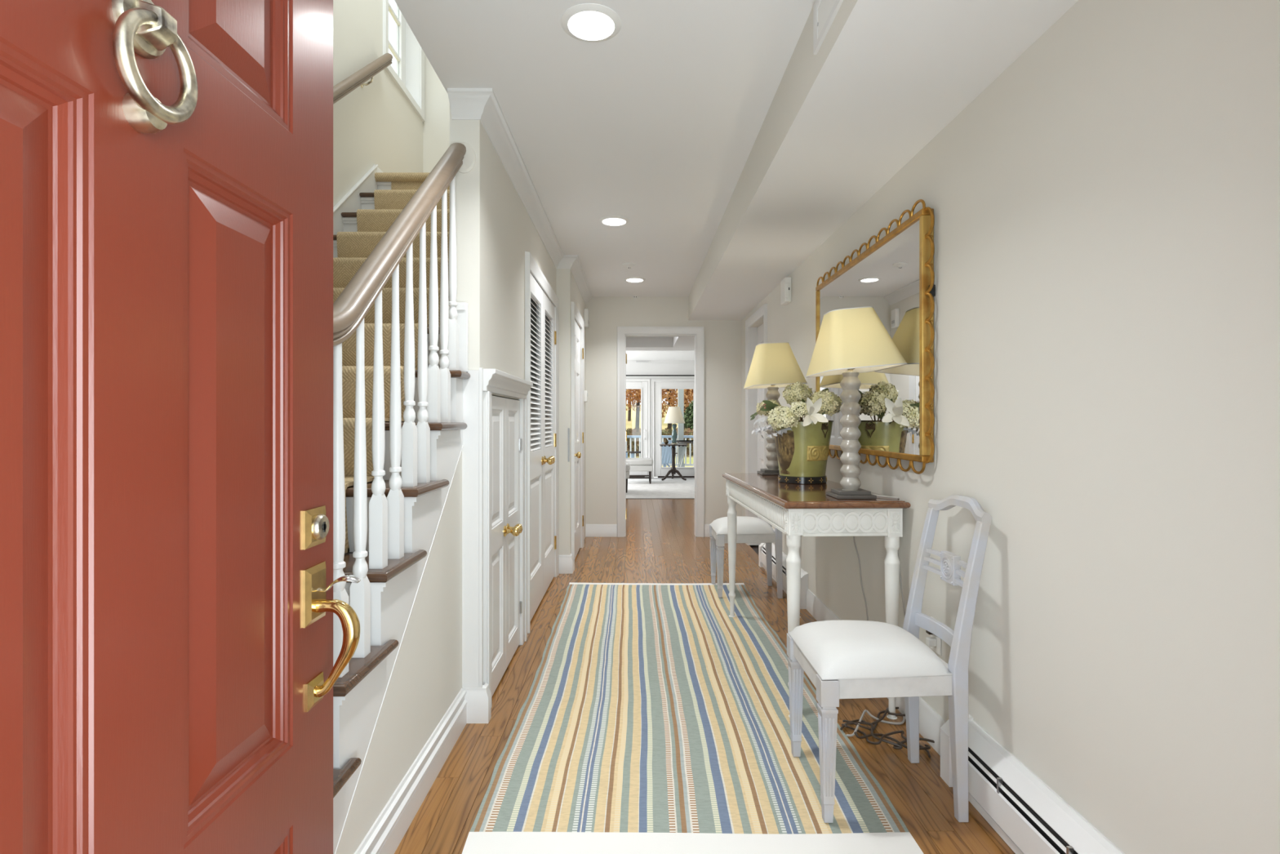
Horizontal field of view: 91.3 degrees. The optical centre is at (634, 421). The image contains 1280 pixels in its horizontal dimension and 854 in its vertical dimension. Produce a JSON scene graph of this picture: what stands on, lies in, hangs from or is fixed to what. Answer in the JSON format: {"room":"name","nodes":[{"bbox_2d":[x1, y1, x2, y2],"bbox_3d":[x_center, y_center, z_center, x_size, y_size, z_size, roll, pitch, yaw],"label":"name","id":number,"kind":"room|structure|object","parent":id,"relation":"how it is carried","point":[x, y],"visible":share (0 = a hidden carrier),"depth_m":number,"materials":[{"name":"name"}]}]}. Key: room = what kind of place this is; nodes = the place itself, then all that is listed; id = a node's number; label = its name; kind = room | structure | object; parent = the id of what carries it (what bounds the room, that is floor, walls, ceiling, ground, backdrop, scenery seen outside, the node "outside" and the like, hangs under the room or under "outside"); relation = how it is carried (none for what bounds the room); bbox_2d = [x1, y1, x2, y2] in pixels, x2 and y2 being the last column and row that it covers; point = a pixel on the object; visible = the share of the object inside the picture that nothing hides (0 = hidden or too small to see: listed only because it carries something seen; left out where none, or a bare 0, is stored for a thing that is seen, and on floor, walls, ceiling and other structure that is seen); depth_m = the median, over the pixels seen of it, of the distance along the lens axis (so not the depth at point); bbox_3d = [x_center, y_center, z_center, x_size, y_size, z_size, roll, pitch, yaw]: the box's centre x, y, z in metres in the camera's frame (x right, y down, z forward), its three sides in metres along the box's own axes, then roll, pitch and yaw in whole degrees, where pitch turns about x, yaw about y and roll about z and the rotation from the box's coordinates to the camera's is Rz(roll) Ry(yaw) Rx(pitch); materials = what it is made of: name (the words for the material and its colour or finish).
{"room":"entrance hallway","nodes":[
{"label":"entrance hallway","id":0,"kind":"room"},
{"bbox_2d":[333,0,422,552],"bbox_3d":[-1.730,-1.330,2.565,0.160,5.200,4.870,0,0,0],"label":"wall","id":1,"kind":"structure","parent":0,"point":[375,123],"depth_m":3.83,"materials":[{"name":"white paint"}]},
{"bbox_2d":[333,53,392,104],"bbox_3d":[-1.601,-1.230,2.709,0.100,2.246,2.658,0,0,0],"label":"wall handrail","id":2,"kind":"object","parent":1,"relation":"attached to","point":[344,87],"visible":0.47,"depth_m":3.58,"materials":[{"name":"brown wood"}]},
{"bbox_2d":[373,164,382,172],"bbox_3d":[-1.188,-1.565,4.420,0.925,0.125,0.920,0,0,0],"label":"baseboard","id":3,"kind":"structure","parent":1,"relation":"attached to","point":[379,170],"depth_m":4.00,"materials":[{"name":"white paint"}]},
{"bbox_2d":[382,0,424,121],"bbox_3d":[-1.720,-2.985,4.480,0.180,1.314,0.764,0,0,0],"label":"window","id":4,"kind":"structure","parent":1,"relation":"in","point":[409,77],"depth_m":4.77,"materials":[{"name":"white paint"}]},
{"bbox_2d":[335,450,462,853],"bbox_3d":[-0.689,0.625,1.360,0.033,1.089,2.180,0,0,0],"label":"wall","id":5,"kind":"structure","parent":0,"point":[426,677],"depth_m":1.97,"materials":[{"name":"white paint"}]},
{"bbox_2d":[354,688,466,853],"bbox_3d":[-0.661,1.102,1.350,0.022,0.136,2.160,0,0,0],"label":"baseboard","id":6,"kind":"structure","parent":5,"relation":"attached to","point":[389,828],"depth_m":1.87,"materials":[{"name":"white paint"}]},
{"bbox_2d":[422,53,536,425],"bbox_3d":[-1.188,-1.380,4.940,0.925,5.100,0.120,0,0,0],"label":"wall","id":7,"kind":"structure","parent":0,"point":[436,125],"depth_m":4.88,"materials":[{"name":"white paint"}]},
{"bbox_2d":[449,106,555,577],"bbox_3d":[-0.666,-0.050,3.645,0.118,2.440,2.390,0,0,0],"label":"wall","id":8,"kind":"structure","parent":0,"point":[495,230],"depth_m":2.66,"materials":[{"name":"white paint"}]},
{"bbox_2d":[462,367,483,688],"bbox_3d":[-0.633,0.480,2.446,0.077,1.380,0.017,0,0,0],"label":"trim","id":9,"kind":"structure","parent":8,"relation":"attached to","point":[473,387],"depth_m":2.44,"materials":[{"name":"white paint"}]},
{"bbox_2d":[463,682,491,723],"bbox_3d":[-0.620,1.100,2.451,0.104,0.140,0.048,0,0,0],"label":"baseboard","id":10,"kind":"structure","parent":8,"relation":"attached to","point":[478,704],"depth_m":2.43,"materials":[{"name":"white paint"}]},
{"bbox_2d":[492,395,519,695],"bbox_3d":[-0.580,0.524,2.740,0.102,1.267,0.353,0,0,0],"label":"door","id":11,"kind":"structure","parent":8,"relation":"in","point":[500,531],"depth_m":2.80,"materials":[{"name":"white paint"}]},
{"bbox_2d":[483,368,533,706],"bbox_3d":[-0.578,0.481,2.920,0.058,1.378,0.910,0,0,0],"label":"door frame","id":12,"kind":"structure","parent":8,"relation":"attached to","point":[495,381],"depth_m":2.56,"materials":[{"name":"white paint"}]},
{"bbox_2d":[506,398,522,668],"bbox_3d":[-0.580,0.524,3.099,0.102,1.267,0.355,0,0,0],"label":"door","id":13,"kind":"structure","parent":8,"relation":"in","point":[513,442],"depth_m":3.12,"materials":[{"name":"white paint"}]},
{"bbox_2d":[447,88,591,305],"bbox_3d":[-0.541,-1.225,4.377,0.175,0.090,3.992,0,0,3],"label":"crown molding","id":14,"kind":"structure","parent":8,"relation":"attached to","point":[482,104],"depth_m":2.91,"materials":[{"name":"white paint"}]},
{"bbox_2d":[530,273,553,620],"bbox_3d":[-0.583,0.147,3.820,0.104,2.015,0.597,0,0,0],"label":"door","id":15,"kind":"structure","parent":8,"relation":"in","point":[537,460],"depth_m":3.92,"materials":[{"name":"white paint"}]},
{"bbox_2d":[524,251,559,633],"bbox_3d":[-0.594,0.115,4.125,0.026,2.111,1.332,0,0,0],"label":"door frame","id":16,"kind":"structure","parent":8,"relation":"attached to","point":[531,267],"depth_m":3.48,"materials":[{"name":"white paint"}]},
{"bbox_2d":[542,290,556,596],"bbox_3d":[-0.583,0.147,4.426,0.104,2.015,0.607,0,0,0],"label":"door","id":17,"kind":"structure","parent":8,"relation":"in","point":[549,437],"depth_m":4.45,"materials":[{"name":"white paint"}]},
{"bbox_2d":[555,268,585,555],"bbox_3d":[-0.613,-0.050,5.605,0.225,2.440,1.530,0,0,0],"label":"wall","id":18,"kind":"structure","parent":0,"point":[567,291],"depth_m":4.84,"materials":[{"name":"white paint"}]},
{"bbox_2d":[559,552,573,573],"bbox_3d":[-0.542,1.100,4.862,0.129,0.140,0.087,0,0,0],"label":"baseboard","id":19,"kind":"structure","parent":18,"relation":"attached to","point":[566,562],"depth_m":4.82,"materials":[{"name":"white paint"}]},
{"bbox_2d":[568,427,569,461],"bbox_3d":[-0.510,0.180,4.838,0.013,0.260,0.003,0,0,0],"label":"strike plate","id":20,"kind":"object","parent":18,"relation":"attached to","point":[568,428],"visible":1,"depth_m":4.84,"materials":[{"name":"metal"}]},
{"bbox_2d":[571,301,584,570],"bbox_3d":[-0.487,0.115,5.393,0.026,2.111,0.967,0,0,0],"label":"door frame","id":21,"kind":"structure","parent":18,"relation":"attached to","point":[575,314],"depth_m":4.91,"materials":[{"name":"white paint"}]},
{"bbox_2d":[574,319,583,558],"bbox_3d":[-0.485,0.148,5.407,0.107,2.019,0.837,0,0,0],"label":"door","id":22,"kind":"structure","parent":18,"relation":"in","point":[577,330],"depth_m":5.58,"materials":[{"name":"white paint"}]},
{"bbox_2d":[583,308,588,328],"bbox_3d":[-0.478,-1.020,6.200,0.043,0.180,0.110,0,0,0],"label":"alarm box","id":23,"kind":"object","parent":18,"relation":"attached to","point":[585,310],"visible":0.94,"depth_m":6.14,"materials":[{"name":"white plastic"}]},
{"bbox_2d":[584,390,587,401],"bbox_3d":[-0.484,-0.250,6.200,0.032,0.110,0.080,0,0,0],"label":"thermostat","id":24,"kind":"object","parent":18,"relation":"attached to","point":[585,391],"visible":0.85,"depth_m":6.16,"materials":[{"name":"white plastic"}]},
{"bbox_2d":[394,0,815,359],"bbox_3d":[0.200,-1.500,6.645,5.000,0.460,13.030,0,0,0],"label":"ceiling","id":25,"kind":"structure","parent":0,"point":[656,124],"depth_m":2.51,"materials":[{"name":"white paint"}]},
{"bbox_2d":[560,3,621,42],"bbox_3d":[-0.139,-1.265,1.998,0.193,0.010,0.193,0,0,0],"label":"recessed light","id":26,"kind":"object","parent":25,"relation":"in","point":[585,22],"visible":1,"depth_m":1.99,"materials":[{"name":"white plastic"}]},
{"bbox_2d":[568,11,613,39],"bbox_3d":[-0.139,-1.267,1.998,0.148,0.004,0.148,0,0,0],"label":"diffuser","id":27,"kind":"object","parent":26,"relation":"attached to","point":[581,24],"depth_m":2.00,"materials":[{"name":"white plastic"}]},
{"bbox_2d":[599,215,629,226],"bbox_3d":[-0.131,-1.265,3.958,0.193,0.010,0.193,0,0,0],"label":"recessed light","id":28,"kind":"object","parent":25,"relation":"in","point":[612,220],"visible":1,"depth_m":3.95,"materials":[{"name":"white"}]},
{"bbox_2d":[602,217,625,225],"bbox_3d":[-0.131,-1.267,3.958,0.148,0.004,0.148,0,0,0],"label":"diffuser","id":29,"kind":"object","parent":28,"relation":"attached to","point":[607,221],"depth_m":3.96,"materials":[{"name":"white plastic"}]},
{"bbox_2d":[622,262,636,268],"bbox_3d":[-0.044,-1.254,5.050,0.116,0.032,0.116,0,0,0],"label":"smoke detector","id":30,"kind":"object","parent":25,"relation":"attached to","point":[628,264],"visible":1,"depth_m":5.02,"materials":[{"name":"white plastic"}]},
{"bbox_2d":[623,276,645,282],"bbox_3d":[0.000,-1.265,5.596,0.193,0.010,0.193,0,0,0],"label":"recessed light","id":31,"kind":"object","parent":25,"relation":"in","point":[632,279],"visible":1,"depth_m":5.58,"materials":[{"name":"white"}]},
{"bbox_2d":[626,278,642,281],"bbox_3d":[0.000,-1.267,5.596,0.148,0.004,0.148,0,0,0],"label":"diffuser","id":32,"kind":"object","parent":31,"relation":"attached to","point":[628,279],"depth_m":5.60,"materials":[{"name":"white"}]},
{"bbox_2d":[626,337,694,351],"bbox_3d":[0.200,-1.175,7.995,4.800,0.201,3.010,0,0,0],"label":"beam","id":33,"kind":"structure","parent":25,"relation":"attached to","point":[633,344],"depth_m":9.07,"materials":[{"name":"white paint"}]},
{"bbox_2d":[626,360,694,457],"bbox_3d":[0.200,-0.280,13.120,5.000,2.900,0.120,0,0,0],"label":"wall","id":34,"kind":"structure","parent":0,"point":[654,366],"depth_m":13.06,"materials":[{"name":"white paint"}]},
{"bbox_2d":[626,382,647,475],"bbox_3d":[-0.445,0.170,13.054,1.410,2.000,0.132,0,0,0],"label":"door","id":35,"kind":"structure","parent":34,"relation":"in","point":[642,385],"depth_m":13.05,"materials":[{"name":"white paint"}]},
{"bbox_2d":[626,378,650,475],"bbox_3d":[-0.445,0.139,13.045,1.534,2.062,0.030,0,0,0],"label":"trim","id":36,"kind":"structure","parent":34,"relation":"attached to","point":[648,380],"depth_m":13.03,"materials":[{"name":"white paint"}]},
{"bbox_2d":[635,360,649,362],"bbox_3d":[0.160,-1.250,13.053,0.300,0.040,0.015,0,0,0],"label":"air vent","id":37,"kind":"object","parent":34,"relation":"in","point":[635,361],"visible":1,"depth_m":13.05,"materials":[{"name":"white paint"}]},
{"bbox_2d":[626,374,694,376],"bbox_3d":[0.200,-0.945,13.018,4.600,0.090,0.083,0,0,0],"label":"curtain rod","id":38,"kind":"object","parent":34,"relation":"attached to","point":[626,375],"visible":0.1,"depth_m":12.98,"materials":[{"name":"black"}]},
{"bbox_2d":[651,378,694,477],"bbox_3d":[0.880,0.139,13.045,1.084,2.062,0.030,0,0,0],"label":"trim","id":39,"kind":"structure","parent":34,"relation":"attached to","point":[653,380],"depth_m":13.03,"materials":[{"name":"white paint"}]},
{"bbox_2d":[653,382,694,477],"bbox_3d":[0.880,0.170,13.070,0.960,2.000,0.100,0,0,0],"label":"door","id":40,"kind":"structure","parent":34,"relation":"in","point":[660,471],"depth_m":13.05,"materials":[{"name":"white paint"}]},
{"bbox_2d":[585,296,741,524],"bbox_3d":[0.150,-0.190,6.430,2.100,2.720,0.120,0,0,0],"label":"wall","id":41,"kind":"structure","parent":0,"point":[722,338],"depth_m":6.37,"materials":[{"name":"white paint"}]},
{"bbox_2d":[585,524,617,537],"bbox_3d":[-0.341,1.107,6.362,0.319,0.125,0.016,0,0,0],"label":"baseboard","id":42,"kind":"structure","parent":41,"relation":"attached to","point":[591,530],"depth_m":6.35,"materials":[{"name":"white paint"}]},
{"bbox_2d":[626,354,626,518],"bbox_3d":[-0.111,0.144,6.805,0.058,2.028,0.830,0,0,0],"label":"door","id":43,"kind":"structure","parent":41,"relation":"in","point":[626,354],"depth_m":6.49,"materials":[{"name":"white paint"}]},
{"bbox_2d":[617,326,704,537],"bbox_3d":[0.263,0.102,6.418,0.887,2.136,0.147,0,0,0],"label":"door frame","id":44,"kind":"structure","parent":41,"relation":"attached to","point":[698,332],"depth_m":6.35,"materials":[{"name":"white paint"}]},
{"bbox_2d":[704,524,710,537],"bbox_3d":[0.895,1.107,6.188,0.379,0.125,0.364,0,0,0],"label":"baseboard","id":45,"kind":"structure","parent":41,"relation":"attached to","point":[706,526],"depth_m":6.35,"materials":[{"name":"white paint"}]},
{"bbox_2d":[394,477,1015,853],"bbox_3d":[0.200,1.220,6.645,5.000,0.100,13.030,0,0,0],"label":"floor","id":46,"kind":"structure","parent":0,"point":[660,544],"depth_m":2.46,"materials":[{"name":"brown wood"}]},
{"bbox_2d":[333,142,475,853],"bbox_3d":[-1.136,-0.228,2.888,1.028,2.795,3.984,0,0,0],"label":"staircase","id":47,"kind":"structure","parent":46,"relation":"on","point":[401,330],"depth_m":1.90,"materials":[{"name":"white wood"}]},
{"bbox_2d":[462,582,924,853],"bbox_3d":[0.157,1.163,3.070,1.258,0.012,2.872,0,0,0],"label":"rug","id":48,"kind":"object","parent":46,"relation":"on","point":[653,718],"visible":0.98,"depth_m":2.22,"materials":[{"name":"multicoloured fabric"}]},
{"bbox_2d":[709,515,782,598],"bbox_3d":[0.804,0.704,4.310,0.534,0.932,0.408,0,0,0],"label":"dining chair","id":49,"kind":"object","parent":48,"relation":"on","point":[748,529],"visible":0.63,"depth_m":4.14,"materials":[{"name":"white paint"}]},
{"bbox_2d":[710,515,775,534],"bbox_3d":[0.737,0.702,4.310,0.392,0.079,0.404,0,0,0],"label":"seat cushion","id":50,"kind":"object","parent":49,"relation":"on","point":[745,525],"depth_m":4.16,"materials":[{"name":"white fabric"}]},
{"bbox_2d":[786,494,991,822],"bbox_3d":[0.801,0.704,1.998,0.534,0.932,0.408,0,0,0],"label":"dining chair","id":51,"kind":"object","parent":48,"relation":"on","point":[842,659],"visible":1,"depth_m":1.84,"materials":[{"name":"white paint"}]},
{"bbox_2d":[787,619,952,679],"bbox_3d":[0.734,0.702,1.998,0.392,0.079,0.404,0,0,0],"label":"seat cushion","id":52,"kind":"object","parent":51,"relation":"on","point":[837,649],"depth_m":1.87,"materials":[{"name":"white fabric"}]},
{"bbox_2d":[722,472,911,719],"bbox_3d":[0.799,0.740,3.108,0.495,0.860,1.375,0,0,-2],"label":"console table","id":53,"kind":"object","parent":46,"relation":"on","point":[796,510],"visible":0.91,"depth_m":2.46,"materials":[{"name":"white wood"}]},
{"bbox_2d":[743,342,807,475],"bbox_3d":[0.817,-0.074,3.680,0.304,0.768,0.414,0,0,0],"label":"table lamp","id":54,"kind":"object","parent":53,"relation":"on","point":[774,366],"visible":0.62,"depth_m":3.57,"materials":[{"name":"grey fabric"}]},
{"bbox_2d":[773,420,833,484],"bbox_3d":[0.858,0.152,3.210,0.309,0.316,0.309,0,0,12],"label":"flower pot","id":55,"kind":"object","parent":53,"relation":"on","point":[802,451],"visible":0.84,"depth_m":3.10,"materials":[{"name":"green ceramic"}]},
{"bbox_2d":[750,403,766,420],"bbox_3d":[0.662,-0.056,3.151,0.168,0.099,0.051,0,0,-10],"label":"berry spray","id":56,"kind":"object","parent":55,"relation":"in","point":[755,414],"visible":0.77,"depth_m":3.15,"materials":[{"name":"green plant"}]},
{"bbox_2d":[755,399,781,415],"bbox_3d":[0.742,-0.026,3.223,0.237,0.177,0.134,0,0,0],"label":"hydrangea","id":57,"kind":"object","parent":55,"relation":"in","point":[758,406],"visible":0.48,"depth_m":3.20,"materials":[{"name":"beige plant"}]},
{"bbox_2d":[760,404,777,410],"bbox_3d":[0.745,-0.025,3.159,0.251,0.131,0.019,0,0,-21],"label":"leaf sprig","id":58,"kind":"object","parent":55,"relation":"in","point":[767,407],"visible":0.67,"depth_m":3.13,"materials":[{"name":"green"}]},
{"bbox_2d":[762,400,781,412],"bbox_3d":[0.746,-0.032,3.152,0.256,0.146,0.010,0,0,-29],"label":"leaf sprig","id":59,"kind":"object","parent":55,"relation":"in","point":[769,403],"visible":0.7,"depth_m":3.11,"materials":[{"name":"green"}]},
{"bbox_2d":[751,416,791,438],"bbox_3d":[0.681,0.031,3.100,0.210,0.111,0.029,0,0,0],"label":"ribbon","id":60,"kind":"object","parent":55,"relation":"attached to","point":[766,427],"visible":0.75,"depth_m":3.10,"materials":[{"name":"white fabric"}]},
{"bbox_2d":[767,405,799,428],"bbox_3d":[0.769,-0.008,3.108,0.229,0.141,0.162,0,0,-14],"label":"hydrangea","id":61,"kind":"object","parent":55,"relation":"in","point":[784,418],"visible":0.91,"depth_m":3.05,"materials":[{"name":"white plant"}]},
{"bbox_2d":[782,381,813,420],"bbox_3d":[0.830,-0.075,3.201,0.152,0.269,0.151,0,0,0],"label":"hydrangea","id":62,"kind":"object","parent":55,"relation":"in","point":[797,393],"visible":0.91,"depth_m":3.15,"materials":[{"name":"beige plant"}]},
{"bbox_2d":[789,400,808,420],"bbox_3d":[0.806,-0.019,3.103,0.112,0.162,0.220,0,0,0],"label":"hydrangea","id":63,"kind":"object","parent":55,"relation":"in","point":[800,410],"visible":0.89,"depth_m":3.02,"materials":[{"name":"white plant"}]},
{"bbox_2d":[802,397,828,426],"bbox_3d":[0.880,-0.025,3.053,0.118,0.178,0.215,0,0,15],"label":"lily","id":64,"kind":"object","parent":55,"relation":"in","point":[812,409],"visible":0.94,"depth_m":2.99,"materials":[{"name":"white plant"}]},
{"bbox_2d":[809,389,842,416],"bbox_3d":[0.935,-0.047,3.104,0.168,0.218,0.219,0,0,0],"label":"hydrangea","id":65,"kind":"object","parent":55,"relation":"in","point":[832,404],"visible":0.84,"depth_m":3.03,"materials":[{"name":"beige plant"}]},
{"bbox_2d":[805,306,907,719],"bbox_3d":[0.917,0.340,2.575,0.341,1.602,0.410,0,0,0],"label":"table lamp","id":66,"kind":"object","parent":53,"relation":"on","point":[851,342],"depth_m":2.50,"materials":[{"name":"grey"}]},
{"bbox_2d":[853,536,868,620],"bbox_3d":[1.047,0.794,2.875,0.023,0.692,0.356,0,0,0],"label":"lamp cord","id":67,"kind":"object","parent":53,"relation":"hanging from","point":[853,536],"visible":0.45,"depth_m":2.90,"materials":[{"name":"grey plastic"}]},
{"bbox_2d":[840,706,934,757],"bbox_3d":[0.925,1.152,2.359,0.312,0.032,0.368,0,0,0],"label":"cable tangle","id":68,"kind":"object","parent":46,"relation":"on","point":[856,722],"visible":0.91,"depth_m":2.33,"materials":[{"name":"brown plastic"}]},
{"bbox_2d":[741,0,1279,853],"bbox_3d":[1.145,-0.190,3.310,0.120,2.720,6.360,0,0,0],"label":"wall","id":69,"kind":"structure","parent":0,"point":[1106,208],"depth_m":1.43,"materials":[{"name":"white paint"}]},
{"bbox_2d":[745,303,767,545],"bbox_3d":[1.132,0.102,5.565,0.146,2.136,0.882,0,0,0],"label":"door frame","id":70,"kind":"structure","parent":69,"relation":"attached to","point":[762,312],"depth_m":5.93,"materials":[{"name":"white paint"}]},
{"bbox_2d":[757,324,763,545],"bbox_3d":[1.177,0.136,5.565,0.035,2.044,0.724,0,0,0],"label":"door","id":71,"kind":"structure","parent":69,"relation":"in","point":[760,329],"depth_m":5.81,"materials":[{"name":"white paint"}]},
{"bbox_2d":[758,542,808,608],"bbox_3d":[1.046,1.059,4.500,0.077,0.222,1.180,0,0,0],"label":"baseboard heater","id":72,"kind":"object","parent":69,"relation":"attached to","point":[762,547],"visible":0.41,"depth_m":4.34,"materials":[{"name":"white metal"}]},
{"bbox_2d":[780,276,791,305],"bbox_3d":[1.060,-0.915,4.391,0.050,0.170,0.158,0,0,0],"label":"door chime","id":73,"kind":"object","parent":69,"relation":"attached to","point":[786,283],"visible":1,"depth_m":4.33,"materials":[{"name":"white plastic"}]},
{"bbox_2d":[813,0,843,54],"bbox_3d":[0.539,-1.173,1.620,0.012,0.147,0.512,0,0,0],"label":"access panel","id":74,"kind":"object","parent":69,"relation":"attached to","point":[824,11],"visible":1,"depth_m":1.80,"materials":[{"name":"white paint"}]},
{"bbox_2d":[815,199,935,474],"bbox_3d":[1.061,-0.312,2.933,0.044,1.014,1.390,0,0,0],"label":"wall mirror","id":75,"kind":"object","parent":69,"relation":"attached to","point":[895,276],"visible":0.8,"depth_m":2.51,"materials":[{"name":"gold metal"}]},
{"bbox_2d":[806,589,946,755],"bbox_3d":[1.077,1.107,2.990,0.016,0.125,1.830,0,0,0],"label":"baseboard","id":76,"kind":"structure","parent":69,"relation":"attached to","point":[931,722],"depth_m":2.34,"materials":[{"name":"white paint"}]},
{"bbox_2d":[688,0,1078,319],"bbox_3d":[0.815,-1.150,3.320,0.540,0.240,6.100,0,0,0],"label":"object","id":77,"kind":"structure","parent":69,"relation":"attached to","point":[886,77],"depth_m":2.16,"materials":[{"name":"white paint"}]},
{"bbox_2d":[925,616,941,655],"bbox_3d":[1.068,0.770,2.250,0.034,0.116,0.074,0,0,0],"label":"wall outlet","id":78,"kind":"object","parent":69,"relation":"attached to","point":[934,642],"visible":0.6,"depth_m":2.24,"materials":[{"name":"white plastic"}]},
{"bbox_2d":[940,713,1124,853],"bbox_3d":[1.046,1.059,1.327,0.077,0.222,1.475,0,0,0],"label":"baseboard heater","id":79,"kind":"object","parent":69,"relation":"attached to","point":[1025,812],"visible":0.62,"depth_m":1.69,"materials":[{"name":"white metal"}]},
{"bbox_3d":[0.500,1.280,14.540,13.000,0.180,2.720,0,0,0],"label":"floor","id":80,"kind":"structure","parent":0,"visible":0},
{"bbox_2d":[626,451,640,457],"bbox_3d":[0.105,0.798,14.616,0.608,0.784,0.552,0,0,-20],"label":"deck chair","id":81,"kind":"object","parent":80,"relation":"on","point":[631,452],"visible":0.09,"depth_m":14.32,"materials":[{"name":"white wood"}]},
{"bbox_2d":[626,435,693,466],"bbox_3d":[0.500,0.730,15.700,11.000,0.760,0.080,0,0,0],"label":"porch railing","id":82,"kind":"object","parent":80,"relation":"on","point":[628,436],"visible":0.1,"depth_m":15.68,"materials":[{"name":"white wood"}]},
{"bbox_2d":[662,440,677,466],"bbox_3d":[0.624,0.798,14.158,0.552,0.784,0.608,0,0,-30],"label":"deck chair","id":83,"kind":"object","parent":80,"relation":"on","point":[665,452],"visible":0.44,"depth_m":14.00,"materials":[{"name":"blue fabric"}]},
{"bbox_2d":[676,388,684,466],"bbox_3d":[1.135,-0.410,15.450,0.180,3.200,0.180,0,0,0],"label":"porch post","id":84,"kind":"object","parent":80,"relation":"on","point":[680,391],"visible":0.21,"depth_m":15.38,"materials":[{"name":"grey paint"}]},
{"bbox_2d":[670,440,693,466],"bbox_3d":[1.300,0.828,14.850,1.080,0.736,1.080,0,0,0],"label":"table","id":85,"kind":"object","parent":80,"relation":"on","point":[685,442],"visible":0.33,"depth_m":14.67,"materials":[{"name":"grey paint"}]},
{"bbox_3d":[0.200,1.185,11.270,4.800,0.002,3.580,0,0,0],"label":"floor","id":86,"kind":"structure","parent":0,"visible":0},
{"bbox_2d":[626,478,694,498],"bbox_3d":[0.150,1.174,11.110,4.540,0.020,3.280,0,0,0],"label":"rug","id":87,"kind":"object","parent":86,"relation":"on","point":[637,488],"visible":0.12,"depth_m":10.87,"materials":[{"name":"carpet"}]},
{"bbox_2d":[626,462,630,493],"bbox_3d":[-0.442,0.734,10.450,0.724,0.860,0.500,0,0,0],"label":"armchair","id":88,"kind":"object","parent":87,"relation":"on","point":[628,465],"visible":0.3,"depth_m":10.22,"materials":[{"name":"white fabric"}]},
{"bbox_2d":[626,462,630,471],"bbox_3d":[-0.370,0.764,10.450,0.580,0.120,0.490,0,0,0],"label":"seat cushion","id":89,"kind":"object","parent":88,"relation":"on","point":[628,466],"depth_m":10.22,"materials":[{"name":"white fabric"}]},
{"bbox_2d":[626,457,653,483],"bbox_3d":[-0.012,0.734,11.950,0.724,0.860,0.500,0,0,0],"label":"ottoman","id":90,"kind":"object","parent":87,"relation":"on","point":[636,464],"visible":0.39,"depth_m":11.71,"materials":[{"name":"white fabric"}]},
{"bbox_2d":[626,457,653,465],"bbox_3d":[0.060,0.764,11.950,0.580,0.120,0.490,0,0,0],"label":"seat cushion","id":91,"kind":"object","parent":90,"relation":"on","point":[632,461],"depth_m":11.71,"materials":[{"name":"white fabric"}]},
{"bbox_2d":[659,443,687,480],"bbox_3d":[0.772,0.809,12.500,0.557,0.713,0.557,0,0,0],"label":"pedestal table","id":92,"kind":"object","parent":87,"relation":"on","point":[673,470],"visible":0.97,"depth_m":12.44,"materials":[{"name":"brown wood"}]},
{"bbox_2d":[663,406,684,444],"bbox_3d":[0.790,0.077,12.500,0.430,0.745,0.430,0,0,0],"label":"lamp","id":93,"kind":"object","parent":92,"relation":"on","point":[673,415],"visible":1,"depth_m":12.38,"materials":[{"name":"beige fabric"}]},
{"bbox_3d":[-0.300,-1.380,0.200,3.000,5.100,0.140,0,0,0],"label":"wall","id":94,"kind":"structure","parent":0,"visible":0},
{"bbox_2d":[0,0,360,853],"bbox_3d":[-0.546,0.140,0.716,0.128,2.030,0.914,0,0,0],"label":"door","id":95,"kind":"structure","parent":94,"relation":"in","point":[168,675],"depth_m":0.75,"materials":[{"name":"red paint"}]},
{"label":"outside","id":96,"kind":"structure","parent":0,"visible":0},
{"bbox_2d":[626,404,693,466],"bbox_3d":[0.000,-0.233,50.600,90.000,4.206,70.000,0,0,0],"label":"ground","id":97,"kind":"structure","parent":96,"point":[631,424],"depth_m":41.62,"materials":[{"name":"yellow plant"}]},
{"bbox_2d":[626,388,631,421],"bbox_3d":[-0.368,-5.537,44.965,9.927,11.192,9.978,0,0,0],"label":"tree","id":98,"kind":"object","parent":97,"relation":"on","point":[628,411],"visible":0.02,"depth_m":44.92,"materials":[{"name":"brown plant"}]},
{"bbox_2d":[626,388,640,410],"bbox_3d":[-1.202,-2.761,29.985,4.620,7.651,4.646,0,0,-5],"label":"tree","id":99,"kind":"object","parent":97,"relation":"on","point":[629,390],"visible":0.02,"depth_m":29.62,"materials":[{"name":"orange plant"}]},
{"bbox_2d":[626,388,667,433],"bbox_3d":[0.099,-3.177,33.008,5.011,8.192,5.045,0,0,-19],"label":"tree","id":100,"kind":"object","parent":97,"relation":"on","point":[637,406],"visible":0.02,"depth_m":32.91,"materials":[{"name":"orange plant"}]},
{"bbox_2d":[626,426,693,456],"bbox_3d":[2.003,0.808,24.786,18.162,1.170,1.347,0,0,0],"label":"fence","id":101,"kind":"object","parent":97,"relation":"on","point":[631,431],"visible":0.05,"depth_m":24.48,"materials":[{"name":"white wood"}]},
{"bbox_2d":[632,388,693,429],"bbox_3d":[1.603,-2.439,29.498,4.239,7.162,4.244,0,0,5],"label":"tree","id":102,"kind":"object","parent":97,"relation":"on","point":[669,397],"visible":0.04,"depth_m":29.09,"materials":[{"name":"orange plant"}]},
{"bbox_2d":[684,400,693,438],"bbox_3d":[2.995,0.118,27.015,1.875,2.404,1.881,0,0,0],"label":"tree","id":103,"kind":"object","parent":97,"relation":"on","point":[688,415],"visible":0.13,"depth_m":26.72,"materials":[{"name":"green plant"}]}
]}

